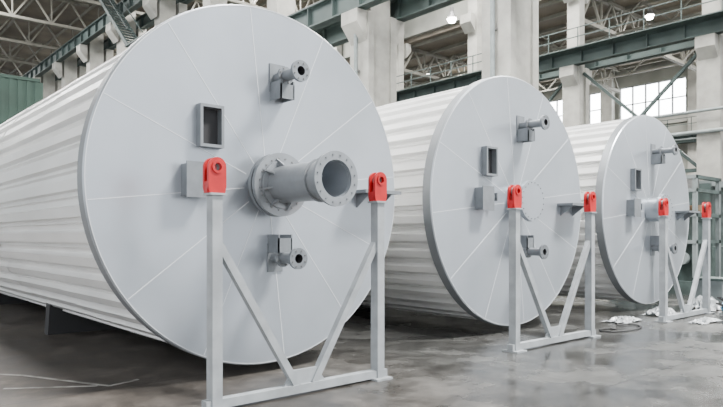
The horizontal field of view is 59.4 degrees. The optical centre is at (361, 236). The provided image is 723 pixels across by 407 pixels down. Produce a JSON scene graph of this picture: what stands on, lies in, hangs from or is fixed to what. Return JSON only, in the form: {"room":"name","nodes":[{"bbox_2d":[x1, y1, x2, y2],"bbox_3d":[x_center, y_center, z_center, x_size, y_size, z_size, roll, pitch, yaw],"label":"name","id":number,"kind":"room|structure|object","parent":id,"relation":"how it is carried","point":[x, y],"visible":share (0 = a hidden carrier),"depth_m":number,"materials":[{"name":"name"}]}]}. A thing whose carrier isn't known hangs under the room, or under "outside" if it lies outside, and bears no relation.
{"room":"factory hall","nodes":[
{"label":"factory hall","id":0,"kind":"room"},
{"bbox_2d":[0,0,701,88],"bbox_3d":[-20.159,-15.838,46.072,74.000,5.900,128.000,0,0,-41],"label":"roof trusses","id":1,"kind":"structure","parent":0,"point":[447,41],"depth_m":47.97,"materials":[{"name":"metal"}]},
{"bbox_2d":[0,54,24,75],"bbox_3d":[-48.660,-17.188,52.572,37.600,2.200,0.240,0,0,-41],"label":"roof truss","id":2,"kind":"object","parent":1,"relation":"attached to","point":[1,55],"visible":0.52,"depth_m":64.24,"materials":[{"name":"metal"}]},
{"bbox_2d":[0,35,41,65],"bbox_3d":[-44.331,-17.188,47.590,37.600,2.200,0.240,0,0,-41],"label":"roof truss","id":3,"kind":"object","parent":1,"relation":"attached to","point":[10,59],"visible":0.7,"depth_m":58.44,"materials":[{"name":"metal"}]},
{"bbox_2d":[0,15,60,49],"bbox_3d":[-40.002,-17.188,42.608,37.600,2.200,0.240,0,0,-41],"label":"roof truss","id":4,"kind":"object","parent":1,"relation":"attached to","point":[28,42],"visible":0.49,"depth_m":53.11,"materials":[{"name":"metal"}]},
{"bbox_2d":[0,0,88,31],"bbox_3d":[-35.673,-17.188,37.626,37.600,2.200,0.240,0,0,-41],"label":"roof truss","id":5,"kind":"object","parent":1,"relation":"attached to","point":[11,14],"visible":0.88,"depth_m":48.05,"materials":[{"name":"metal"}]},
{"bbox_2d":[75,0,116,7],"bbox_3d":[-31.344,-17.188,32.644,37.600,2.200,0.240,0,0,-41],"label":"roof truss","id":6,"kind":"object","parent":1,"relation":"attached to","point":[84,1],"visible":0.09,"depth_m":43.69,"materials":[{"name":"metal"}]},
{"bbox_2d":[99,0,150,47],"bbox_3d":[-14.043,-14.098,38.880,1.400,5.419,9.120,0,0,-41],"label":"staircase","id":7,"kind":"structure","parent":1,"relation":"attached to","point":[115,7],"depth_m":40.07,"materials":[{"name":"grey metal"}]},
{"bbox_2d":[447,5,456,22],"bbox_3d":[4.474,-12.318,31.442,0.520,3.340,0.520,0,0,-41],"label":"ceiling lamp","id":8,"kind":"object","parent":1,"relation":"hanging from","point":[451,18],"visible":1,"depth_m":31.32,"materials":[{"name":"grey"}]},
{"bbox_2d":[0,294,722,406],"bbox_3d":[-20.159,1.662,46.072,74.000,0.300,128.000,0,0,-41],"label":"floor","id":9,"kind":"structure","parent":0,"point":[432,360],"depth_m":7.40,"materials":[{"name":"grey concrete"}]},
{"bbox_2d":[0,73,42,124],"bbox_3d":[-30.508,-4.388,33.206,25.500,11.800,0.250,0,0,-41],"label":"wall","id":10,"kind":"structure","parent":9,"relation":"on","point":[17,93],"depth_m":40.53,"materials":[{"name":"green metal"}]},
{"bbox_2d":[33,69,61,98],"bbox_3d":[-29.828,-7.288,60.324,2.550,17.600,1.110,0,0,-41],"label":"concrete column","id":11,"kind":"structure","parent":9,"relation":"on","point":[50,86],"depth_m":60.02,"materials":[{"name":"grey concrete"}]},
{"bbox_2d":[52,52,85,87],"bbox_3d":[-25.499,-7.288,55.342,2.550,17.600,1.110,0,0,-41],"label":"concrete column","id":12,"kind":"structure","parent":9,"relation":"on","point":[68,70],"depth_m":54.98,"materials":[{"name":"grey concrete"}]},
{"bbox_2d":[0,374,138,388],"bbox_3d":[-3.671,1.510,6.634,2.569,0.004,0.637,0,0,10],"label":"floor marking","id":13,"kind":"structure","parent":9,"relation":"on","point":[93,384],"depth_m":6.53,"materials":[{"name":"paint"}]},
{"bbox_2d":[76,34,112,73],"bbox_3d":[-21.170,-7.288,50.360,2.550,17.600,1.110,0,0,-41],"label":"concrete column","id":14,"kind":"structure","parent":9,"relation":"on","point":[94,54],"depth_m":49.98,"materials":[{"name":"grey concrete"}]},
{"bbox_2d":[98,7,149,36],"bbox_3d":[-16.273,-17.188,54.482,12.407,2.200,0.240,0,0,-41],"label":"roof truss","id":15,"kind":"object","parent":14,"relation":"on","point":[99,8],"visible":0.09,"depth_m":50.63,"materials":[{"name":"metal"}]},
{"bbox_2d":[106,12,145,54],"bbox_3d":[-16.841,-7.288,45.378,2.550,17.600,1.110,0,0,-41],"label":"concrete column","id":16,"kind":"structure","parent":9,"relation":"on","point":[111,31],"depth_m":44.93,"materials":[{"name":"grey concrete"}]},
{"bbox_2d":[22,0,142,77],"bbox_3d":[-18.086,-15.498,45.210,0.440,1.020,118.020,0,0,-41],"label":"girder","id":17,"kind":"object","parent":16,"relation":"attached to","point":[98,26],"visible":0.63,"depth_m":49.16,"materials":[{"name":"green metal"}]},
{"bbox_2d":[55,0,193,80],"bbox_3d":[-16.501,-15.498,46.588,0.440,1.020,118.020,0,0,-41],"label":"girder","id":18,"kind":"object","parent":16,"relation":"attached to","point":[144,22],"visible":0.16,"depth_m":46.01,"materials":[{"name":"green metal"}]},
{"bbox_2d":[134,0,202,15],"bbox_3d":[-11.944,-17.188,49.500,12.407,2.200,0.240,0,0,-41],"label":"roof truss","id":19,"kind":"object","parent":16,"relation":"on","point":[197,2],"visible":0.06,"depth_m":48.66,"materials":[{"name":"metal"}]},
{"bbox_2d":[287,0,388,30],"bbox_3d":[-18.086,-9.298,45.210,0.440,1.020,118.020,0,0,-41],"label":"girder","id":20,"kind":"object","parent":16,"relation":"attached to","point":[322,13],"visible":0.06,"depth_m":25.98,"materials":[{"name":"green metal"}]},
{"bbox_2d":[314,0,463,47],"bbox_3d":[-16.701,-9.758,46.414,0.970,1.940,118.020,0,0,-41],"label":"girder","id":21,"kind":"object","parent":16,"relation":"attached to","point":[402,10],"visible":0.02,"depth_m":25.61,"materials":[{"name":"green metal"}]},
{"bbox_2d":[143,0,186,26],"bbox_3d":[-12.512,-7.288,40.396,2.550,17.600,1.110,0,0,-41],"label":"concrete column","id":22,"kind":"structure","parent":9,"relation":"on","point":[161,11],"depth_m":39.97,"materials":[{"name":"grey concrete"}]},
{"bbox_2d":[227,0,319,10],"bbox_3d":[-7.615,-17.188,44.518,12.407,2.200,0.240,0,0,-41],"label":"roof truss","id":23,"kind":"object","parent":22,"relation":"on","point":[252,2],"visible":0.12,"depth_m":44.48,"materials":[{"name":"metal"}]},
{"bbox_2d":[0,4,400,364],"bbox_3d":[-7.200,-0.520,14.172,3.970,4.065,21.245,0,0,-41],"label":"storage tank","id":24,"kind":"object","parent":9,"relation":"on","point":[103,204],"visible":0.96,"depth_m":6.85,"materials":[{"name":"silver metal"}]},
{"bbox_2d":[203,0,226,6],"bbox_3d":[-8.183,-7.288,35.414,2.550,17.600,1.110,0,0,-41],"label":"concrete column","id":25,"kind":"structure","parent":9,"relation":"on","point":[205,2],"depth_m":35.06,"materials":[{"name":"grey concrete"}]},
{"bbox_2d":[267,0,294,15],"bbox_3d":[-3.855,-7.288,30.432,2.550,17.600,1.110,0,0,-41],"label":"concrete column","id":26,"kind":"structure","parent":9,"relation":"on","point":[285,7],"depth_m":30.09,"materials":[{"name":"grey concrete"}]},
{"bbox_2d":[202,157,392,406],"bbox_3d":[-0.553,0.410,6.143,2.140,2.203,0.240,0,0,-41],"label":"support frame","id":27,"kind":"object","parent":9,"relation":"on","point":[307,379],"visible":1,"depth_m":5.87,"materials":[{"name":"grey paint"}]},
{"bbox_2d":[334,45,341,55],"bbox_3d":[-1.894,-7.288,47.767,1.800,17.600,0.960,0,0,-41],"label":"concrete column","id":28,"kind":"structure","parent":9,"relation":"on","point":[338,48],"depth_m":47.52,"materials":[{"name":"grey concrete"}]},
{"bbox_2d":[341,0,403,106],"bbox_3d":[0.474,-7.288,25.450,2.550,17.600,1.110,0,0,-41],"label":"concrete column","id":29,"kind":"structure","parent":9,"relation":"on","point":[378,34],"depth_m":24.96,"materials":[{"name":"grey concrete"}]},
{"bbox_2d":[354,34,359,74],"bbox_3d":[-0.204,-3.588,24.860,0.218,10.200,0.200,0,0,-41],"label":"downpipe","id":30,"kind":"object","parent":29,"relation":"attached to","point":[356,70],"visible":0.1,"depth_m":24.77,"materials":[{"name":"silver metal"}]},
{"bbox_2d":[396,35,410,90],"bbox_3d":[2.435,-7.288,42.785,1.800,17.600,0.960,0,0,-41],"label":"concrete column","id":31,"kind":"structure","parent":9,"relation":"on","point":[403,50],"depth_m":42.54,"materials":[{"name":"grey concrete"}]},
{"bbox_2d":[460,0,481,72],"bbox_3d":[6.764,-7.288,37.803,1.800,17.600,0.960,0,0,-41],"label":"concrete column","id":32,"kind":"structure","parent":9,"relation":"on","point":[471,22],"depth_m":37.51,"materials":[{"name":"grey concrete"}]},
{"bbox_2d":[360,76,583,325],"bbox_3d":[-3.932,-0.523,17.515,3.980,4.070,20.485,0,0,-41],"label":"storage tank","id":33,"kind":"object","parent":9,"relation":"on","point":[456,154],"visible":0.48,"depth_m":9.79,"materials":[{"name":"silver metal"}]},
{"bbox_2d":[482,0,538,90],"bbox_3d":[4.803,-7.288,20.468,2.550,17.600,1.110,0,0,-41],"label":"concrete column","id":34,"kind":"structure","parent":9,"relation":"on","point":[516,21],"depth_m":20.10,"materials":[{"name":"grey concrete"}]},
{"bbox_2d":[490,0,497,76],"bbox_3d":[4.125,-3.588,19.878,0.218,10.200,0.200,0,0,-41],"label":"downpipe","id":35,"kind":"object","parent":34,"relation":"attached to","point":[493,28],"visible":0.14,"depth_m":19.79,"materials":[{"name":"silver metal"}]},
{"bbox_2d":[502,184,600,353],"bbox_3d":[2.748,0.410,9.011,2.140,2.203,0.240,0,0,-41],"label":"support frame","id":36,"kind":"object","parent":9,"relation":"on","point":[555,334],"visible":1,"depth_m":8.82,"materials":[{"name":"grey paint"}]},
{"bbox_2d":[559,0,591,126],"bbox_3d":[11.092,-7.288,32.821,1.800,17.600,0.960,0,0,-41],"label":"concrete column","id":37,"kind":"structure","parent":9,"relation":"on","point":[575,86],"depth_m":32.56,"materials":[{"name":"grey concrete"}]},
{"bbox_2d":[599,324,641,331],"bbox_3d":[4.288,1.497,10.413,0.449,0.024,1.114,0,0,42],"label":"cable coil","id":38,"kind":"object","parent":9,"relation":"on","point":[639,327],"visible":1,"depth_m":10.30,"materials":[{"name":"grey"}]},
{"bbox_2d":[601,316,641,323],"bbox_3d":[4.702,1.456,11.370,0.866,0.089,0.478,0,0,-41],"label":"plastic sheet","id":39,"kind":"object","parent":9,"relation":"on","point":[620,319],"visible":1,"depth_m":11.23,"materials":[{"name":"white plastic"}]},
{"bbox_2d":[557,115,699,303],"bbox_3d":[-0.369,-0.513,20.611,3.940,4.050,20.485,0,0,-41],"label":"storage tank","id":40,"kind":"object","parent":9,"relation":"on","point":[632,163],"visible":0.34,"depth_m":12.82,"materials":[{"name":"silver metal"}]},
{"bbox_2d":[641,306,674,315],"bbox_3d":[5.830,1.417,12.354,0.868,0.167,0.478,0,0,-41],"label":"plastic sheet","id":41,"kind":"object","parent":9,"relation":"on","point":[655,311],"visible":0.56,"depth_m":12.23,"materials":[{"name":"white plastic"}]},
{"bbox_2d":[654,198,714,322],"bbox_3d":[6.107,0.410,11.930,2.140,2.203,0.240,0,0,-41],"label":"support frame","id":42,"kind":"object","parent":9,"relation":"on","point":[665,258],"visible":1,"depth_m":11.69,"materials":[{"name":"grey paint"}]},
{"bbox_2d":[668,174,721,294],"bbox_3d":[8.489,-0.053,17.841,1.780,3.130,2.400,0,0,-41],"label":"machine","id":43,"kind":"object","parent":9,"relation":"on","point":[698,193],"visible":0.16,"depth_m":16.85,"materials":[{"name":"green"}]},
{"bbox_2d":[688,317,721,324],"bbox_3d":[6.106,1.455,11.264,0.983,0.089,0.341,0,0,-41],"label":"plastic sheet","id":44,"kind":"object","parent":9,"relation":"on","point":[705,320],"visible":1,"depth_m":11.14,"materials":[{"name":"white plastic"}]},
{"bbox_2d":[692,295,720,310],"bbox_3d":[7.170,1.351,13.251,0.866,0.297,0.653,0,0,-41],"label":"plastic sheet","id":45,"kind":"object","parent":9,"relation":"on","point":[697,303],"visible":0.48,"depth_m":13.08,"materials":[{"name":"white plastic"}]},
{"bbox_2d":[692,277,722,302],"bbox_3d":[7.909,1.212,14.225,0.760,0.600,0.660,0,0,-41],"label":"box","id":46,"kind":"object","parent":9,"relation":"on","point":[716,283],"visible":0.35,"depth_m":13.89,"materials":[{"name":"grey metal"}]},
{"bbox_2d":[695,0,722,180],"bbox_3d":[15.421,-7.288,27.839,1.800,17.600,0.960,0,0,-41],"label":"concrete column","id":47,"kind":"structure","parent":9,"relation":"on","point":[708,47],"depth_m":27.44,"materials":[{"name":"grey concrete"}]},
{"bbox_2d":[699,180,722,276],"bbox_3d":[11.307,-0.188,22.740,2.100,3.400,3.500,0,0,-41],"label":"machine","id":48,"kind":"object","parent":9,"relation":"on","point":[700,181],"visible":0.03,"depth_m":21.44,"materials":[{"name":"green metal"}]},
{"bbox_2d":[716,297,722,314],"bbox_3d":[7.419,1.326,12.413,2.041,0.321,0.708,0,0,-41],"label":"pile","id":49,"kind":"object","parent":9,"relation":"on","point":[720,298],"visible":1,"depth_m":12.05,"materials":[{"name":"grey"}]},
{"bbox_3d":[28.408,-7.288,12.893,1.800,17.600,0.960,0,0,-41],"label":"concrete column","id":50,"kind":"structure","parent":9,"relation":"on","visible":0},
{"bbox_2d":[396,0,722,101],"bbox_3d":[-8.322,-9.558,53.694,0.970,1.740,118.020,0,0,-41],"label":"girder","id":51,"kind":"object","parent":50,"relation":"attached to","point":[685,30],"visible":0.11,"depth_m":30.48,"materials":[{"name":"green metal"}]},
{"bbox_2d":[539,40,694,81],"bbox_3d":[-7.065,-9.098,54.786,0.440,0.820,118.020,0,0,-41],"label":"girder","id":52,"kind":"object","parent":50,"relation":"attached to","point":[689,45],"visible":0.03,"depth_m":31.20,"materials":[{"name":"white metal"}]},
{"bbox_2d":[652,106,722,140],"bbox_3d":[-0.947,-5.723,58.791,17.430,2.450,118.000,0,0,-41],"label":"pipe","id":53,"kind":"object","parent":50,"relation":"attached to","point":[719,129],"visible":0.02,"depth_m":27.85,"materials":[{"name":"grey metal"}]},
{"bbox_3d":[19.750,-7.288,22.857,1.800,17.600,0.960,0,0,-41],"label":"concrete column","id":54,"kind":"structure","parent":9,"relation":"on","visible":0},
{"bbox_2d":[548,53,696,172],"bbox_3d":[2.450,-5.673,42.798,0.200,5.531,65.196,0,0,-41],"label":"cross bracing","id":55,"kind":"object","parent":54,"relation":"attached to","point":[694,56],"visible":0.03,"depth_m":29.74,"materials":[{"name":"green metal"}]},
{"bbox_2d":[342,0,467,59],"bbox_3d":[-8.572,-15.938,56.139,0.300,5.100,128.000,0,0,-41],"label":"wall","id":56,"kind":"structure","parent":0,"point":[437,19],"depth_m":40.99,"materials":[{"name":"paint"}]},
{"bbox_2d":[405,80,418,88],"bbox_3d":[4.900,-12.138,53.670,17.100,1.800,0.240,0,0,-41],"label":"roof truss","id":57,"kind":"object","parent":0,"point":[413,82],"depth_m":52.95,"materials":[{"name":"grey metal"}]},
{"bbox_2d":[404,48,545,90],"bbox_3d":[9.229,-12.138,48.688,17.100,1.800,0.240,0,0,-41],"label":"roof truss","id":58,"kind":"object","parent":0,"point":[414,50],"depth_m":44.84,"materials":[{"name":"grey metal"}]},
{"bbox_2d":[404,0,701,91],"bbox_3d":[-2.420,-12.053,61.485,9.160,1.530,128.000,0,0,-41],"label":"roof truss","id":59,"kind":"structure","parent":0,"point":[673,19],"depth_m":38.79,"materials":[{"name":"grey metal"}]},
{"bbox_2d":[539,40,619,92],"bbox_3d":[13.557,-12.138,43.706,17.100,1.800,0.240,0,0,-41],"label":"roof truss","id":60,"kind":"object","parent":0,"point":[604,82],"depth_m":47.88,"materials":[{"name":"grey metal"}]},
{"bbox_2d":[539,55,696,174],"bbox_3d":[4.676,-5.788,67.650,1.000,14.600,128.000,0,0,-41],"label":"wall","id":61,"kind":"structure","parent":0,"point":[610,109],"depth_m":47.43,"materials":[{"name":"paint"}]},
{"bbox_2d":[550,92,600,123],"bbox_3d":[17.708,-10.288,53.009,0.170,2.800,5.100,0,0,-41],"label":"window","id":62,"kind":"structure","parent":61,"relation":"in","point":[595,98],"depth_m":51.75,"materials":[{"name":"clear glass"}]},
{"bbox_2d":[620,77,685,118],"bbox_3d":[22.037,-10.288,48.027,0.170,2.800,5.100,0,0,-41],"label":"window","id":63,"kind":"structure","parent":61,"relation":"in","point":[637,98],"depth_m":47.90,"materials":[{"name":"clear glass"}]},
{"bbox_2d":[585,0,696,71],"bbox_3d":[17.886,-12.138,38.724,17.100,1.800,0.240,0,0,-41],"label":"roof truss","id":64,"kind":"object","parent":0,"point":[612,5],"depth_m":35.66,"materials":[{"name":"grey metal"}]},
{"bbox_2d":[645,4,654,19],"bbox_3d":[15.926,-12.468,35.034,0.520,0.840,0.520,0,0,-41],"label":"ceiling lamp","id":65,"kind":"object","parent":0,"point":[649,13],"depth_m":34.92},
{"bbox_2d":[662,116,696,143],"bbox_3d":[5.115,-7.558,65.369,0.970,1.740,118.020,0,0,-41],"label":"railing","id":66,"kind":"object","parent":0,"point":[667,126],"visible":0.04,"depth_m":44.99,"materials":[{"name":"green metal"}]}
]}

